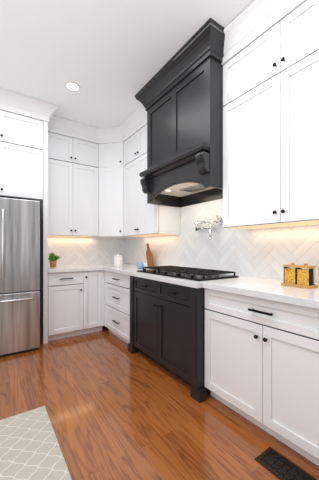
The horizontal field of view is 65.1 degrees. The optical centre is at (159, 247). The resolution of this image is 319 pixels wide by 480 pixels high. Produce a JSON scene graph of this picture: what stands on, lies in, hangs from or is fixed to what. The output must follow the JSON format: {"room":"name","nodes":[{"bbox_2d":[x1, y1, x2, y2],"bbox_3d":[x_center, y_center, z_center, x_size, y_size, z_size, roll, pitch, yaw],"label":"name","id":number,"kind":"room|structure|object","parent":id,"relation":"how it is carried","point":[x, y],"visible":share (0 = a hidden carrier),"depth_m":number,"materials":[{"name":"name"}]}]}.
{"room":"kitchen","nodes":[
{"label":"kitchen","id":0,"kind":"room"},
{"bbox_2d":[0,0,306,141],"bbox_3d":[-0.635,-1.815,0.418,4.830,0.060,6.810,0,0,-35],"label":"ceiling","id":1,"kind":"structure","parent":0,"point":[112,49],"depth_m":2.20,"materials":[{"name":"paint"}]},
{"bbox_2d":[65,81,80,91],"bbox_3d":[-0.960,-1.781,2.764,0.170,0.007,0.170,0,0,-35],"label":"recessed light","id":2,"kind":"object","parent":1,"relation":"in","point":[72,86],"depth_m":2.76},
{"bbox_2d":[0,0,305,143],"bbox_3d":[-0.383,-1.685,1.594,2.180,0.200,4.260,0,0,-35],"label":"crown molding","id":3,"kind":"structure","parent":1,"relation":"attached to","point":[259,16],"depth_m":2.90,"materials":[{"name":"white paint"}]},
{"bbox_2d":[0,326,318,479],"bbox_3d":[-0.635,1.230,0.418,4.830,0.060,6.810,0,0,-35],"label":"floor","id":4,"kind":"structure","parent":0,"point":[114,413],"depth_m":1.78,"materials":[{"name":"brown wood"}]},
{"bbox_2d":[0,197,39,356],"bbox_3d":[-1.976,0.325,2.963,0.912,1.750,0.838,0,0,-35],"label":"stainless steel refrigerator","id":5,"kind":"object","parent":4,"relation":"on","point":[19,218],"visible":1,"depth_m":2.81,"materials":[{"name":"grey metal"}]},
{"bbox_2d":[0,110,47,343],"bbox_3d":[-2.038,-0.193,3.069,1.131,2.786,0.652,0,0,-35],"label":"tall cabinet","id":6,"kind":"object","parent":4,"relation":"on","point":[23,140],"visible":0.99,"depth_m":3.04,"materials":[{"name":"white paint"}]},
{"bbox_2d":[0,406,71,479],"bbox_3d":[-0.845,1.195,0.450,1.600,0.008,2.400,0,0,-35],"label":"rug","id":7,"kind":"object","parent":4,"relation":"on","point":[30,449],"visible":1,"depth_m":1.48,"materials":[{"name":"grey fabric"}]},
{"bbox_2d":[48,270,103,340],"bbox_3d":[-1.266,0.757,3.606,0.748,0.885,0.642,0,0,-35],"label":"base cabinet","id":8,"kind":"object","parent":4,"relation":"on","point":[75,299],"visible":0.96,"depth_m":3.36,"materials":[{"name":"white paint"}]},
{"bbox_2d":[104,271,129,343],"bbox_3d":[-0.311,0.757,3.422,0.682,0.885,0.814,0,0,-35],"label":"base cabinet","id":9,"kind":"object","parent":4,"relation":"on","point":[116,285],"visible":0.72,"depth_m":3.21,"materials":[{"name":"white paint"}]},
{"bbox_2d":[128,276,206,402],"bbox_3d":[0.241,0.757,2.615,0.690,0.885,1.207,0,0,-35],"label":"base cabinet","id":10,"kind":"object","parent":4,"relation":"on","point":[167,320],"visible":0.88,"depth_m":2.26,"materials":[{"name":"black paint"}]},
{"bbox_2d":[205,288,318,465],"bbox_3d":[1.156,0.757,1.341,0.634,0.885,1.996,0,0,-35],"label":"base cabinet","id":11,"kind":"object","parent":4,"relation":"on","point":[262,355],"visible":0.95,"depth_m":1.55,"materials":[{"name":"white paint"}]},
{"bbox_2d":[48,263,318,308],"bbox_3d":[0.113,0.292,2.175,1.392,0.045,4.552,0,0,-35],"label":"countertop","id":12,"kind":"structure","parent":11,"relation":"on","point":[262,288],"depth_m":1.90,"materials":[{"name":"white stone"}]},
{"bbox_2d":[48,252,60,267],"bbox_3d":[-1.484,0.163,3.495,0.248,0.213,0.220,0,0,-35],"label":"potted plant","id":13,"kind":"object","parent":12,"relation":"on","point":[52,257],"visible":0.97,"depth_m":3.46,"materials":[{"name":"green plant"}]},
{"bbox_2d":[114,254,122,266],"bbox_3d":[-0.596,0.180,3.610,0.128,0.180,0.128,0,0,-35],"label":"ceramic jar","id":14,"kind":"object","parent":12,"relation":"on","point":[118,259],"visible":1,"depth_m":3.56,"materials":[{"name":"white ceramic"}]},
{"bbox_2d":[137,262,146,268],"bbox_3d":[-0.223,0.228,3.250,0.087,0.085,0.182,0,0,28],"label":"creamer","id":15,"kind":"object","parent":12,"relation":"on","point":[140,265],"visible":0.91,"depth_m":3.18,"materials":[{"name":"blue ceramic"}]},
{"bbox_2d":[146,243,153,266],"bbox_3d":[-0.147,0.099,3.604,0.077,0.342,0.150,0,0,-35],"label":"wooden cutting board","id":16,"kind":"object","parent":12,"relation":"on","point":[149,255],"visible":0.91,"depth_m":3.58,"materials":[{"name":"brown wood"}]},
{"bbox_2d":[137,266,238,280],"bbox_3d":[0.232,0.244,2.575,0.493,0.052,1.024,0,0,-35],"label":"gas cooktop","id":17,"kind":"object","parent":12,"relation":"in","point":[195,274],"visible":1,"depth_m":2.36,"materials":[{"name":"black metal"}]},
{"bbox_2d":[281,263,317,288],"bbox_3d":[0.979,0.188,1.754,0.117,0.164,0.197,0,0,-35],"label":"spice rack","id":18,"kind":"object","parent":12,"relation":"on","point":[295,276],"visible":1,"depth_m":1.71,"materials":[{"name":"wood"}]},
{"bbox_2d":[255,447,316,479],"bbox_3d":[0.704,1.197,1.312,0.150,0.006,0.360,0,0,-35],"label":"floor vent","id":19,"kind":"object","parent":4,"relation":"in","point":[273,461],"visible":1,"depth_m":1.37,"materials":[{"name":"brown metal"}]},
{"bbox_3d":[1.312,-0.292,1.762,0.100,2.985,6.810,0,0,-35],"label":"wall","id":20,"kind":"structure","parent":0,"visible":0},
{"bbox_2d":[124,125,179,236],"bbox_3d":[-0.148,-0.880,3.452,0.379,1.410,0.909,0,0,-35],"label":"upper cabinet","id":21,"kind":"object","parent":20,"relation":"attached to","point":[141,219],"visible":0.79,"depth_m":3.35,"materials":[{"name":"white paint"}]},
{"bbox_2d":[135,18,237,207],"bbox_3d":[0.301,-1.150,2.604,0.605,1.270,1.207,0,0,-35],"label":"range hood","id":22,"kind":"object","parent":20,"relation":"attached to","point":[183,101],"visible":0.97,"depth_m":2.34,"materials":[{"name":"black paint"}]},
{"bbox_2d":[125,199,318,283],"bbox_3d":[0.701,-0.165,2.550,0.008,0.870,4.602,0,0,-35],"label":"backsplash","id":23,"kind":"structure","parent":20,"relation":"attached to","point":[263,252],"depth_m":2.55,"materials":[{"name":"tile"}]},
{"bbox_2d":[195,215,222,239],"bbox_3d":[0.504,-0.210,2.706,0.139,0.251,0.352,0,0,-35],"label":"pot filler faucet","id":24,"kind":"object","parent":23,"relation":"attached to","point":[218,220],"visible":0.99,"depth_m":2.63,"materials":[{"name":"silver metal"}]},
{"bbox_2d":[223,0,318,228],"bbox_3d":[1.265,-0.880,1.404,0.379,1.410,2.074,0,0,-35],"label":"upper cabinet","id":25,"kind":"object","parent":20,"relation":"attached to","point":[271,86],"visible":1,"depth_m":1.77,"materials":[{"name":"white paint"}]},
{"bbox_3d":[-2.582,-0.292,3.151,4.730,2.985,0.100,0,0,-35],"label":"wall","id":26,"kind":"structure","parent":0,"visible":0},
{"bbox_2d":[48,132,97,236],"bbox_3d":[-1.332,-0.880,3.720,0.768,1.410,0.379,0,0,-35],"label":"upper cabinet","id":27,"kind":"object","parent":26,"relation":"attached to","point":[72,162],"visible":0.92,"depth_m":3.59,"materials":[{"name":"white paint"}]},
{"bbox_2d":[48,236,124,265],"bbox_3d":[-1.183,0.037,4.051,1.390,0.465,0.008,0,0,-35],"label":"backsplash","id":28,"kind":"structure","parent":26,"relation":"attached to","point":[71,250],"depth_m":4.04,"materials":[{"name":"tile"}]},
{"bbox_2d":[98,142,133,237],"bbox_3d":[-0.687,-0.880,4.014,0.628,1.410,0.629,0,0,-35],"label":"upper cabinet","id":29,"kind":"object","parent":26,"relation":"attached to","point":[110,155],"visible":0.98,"depth_m":3.77,"materials":[{"name":"white paint"}]}
]}

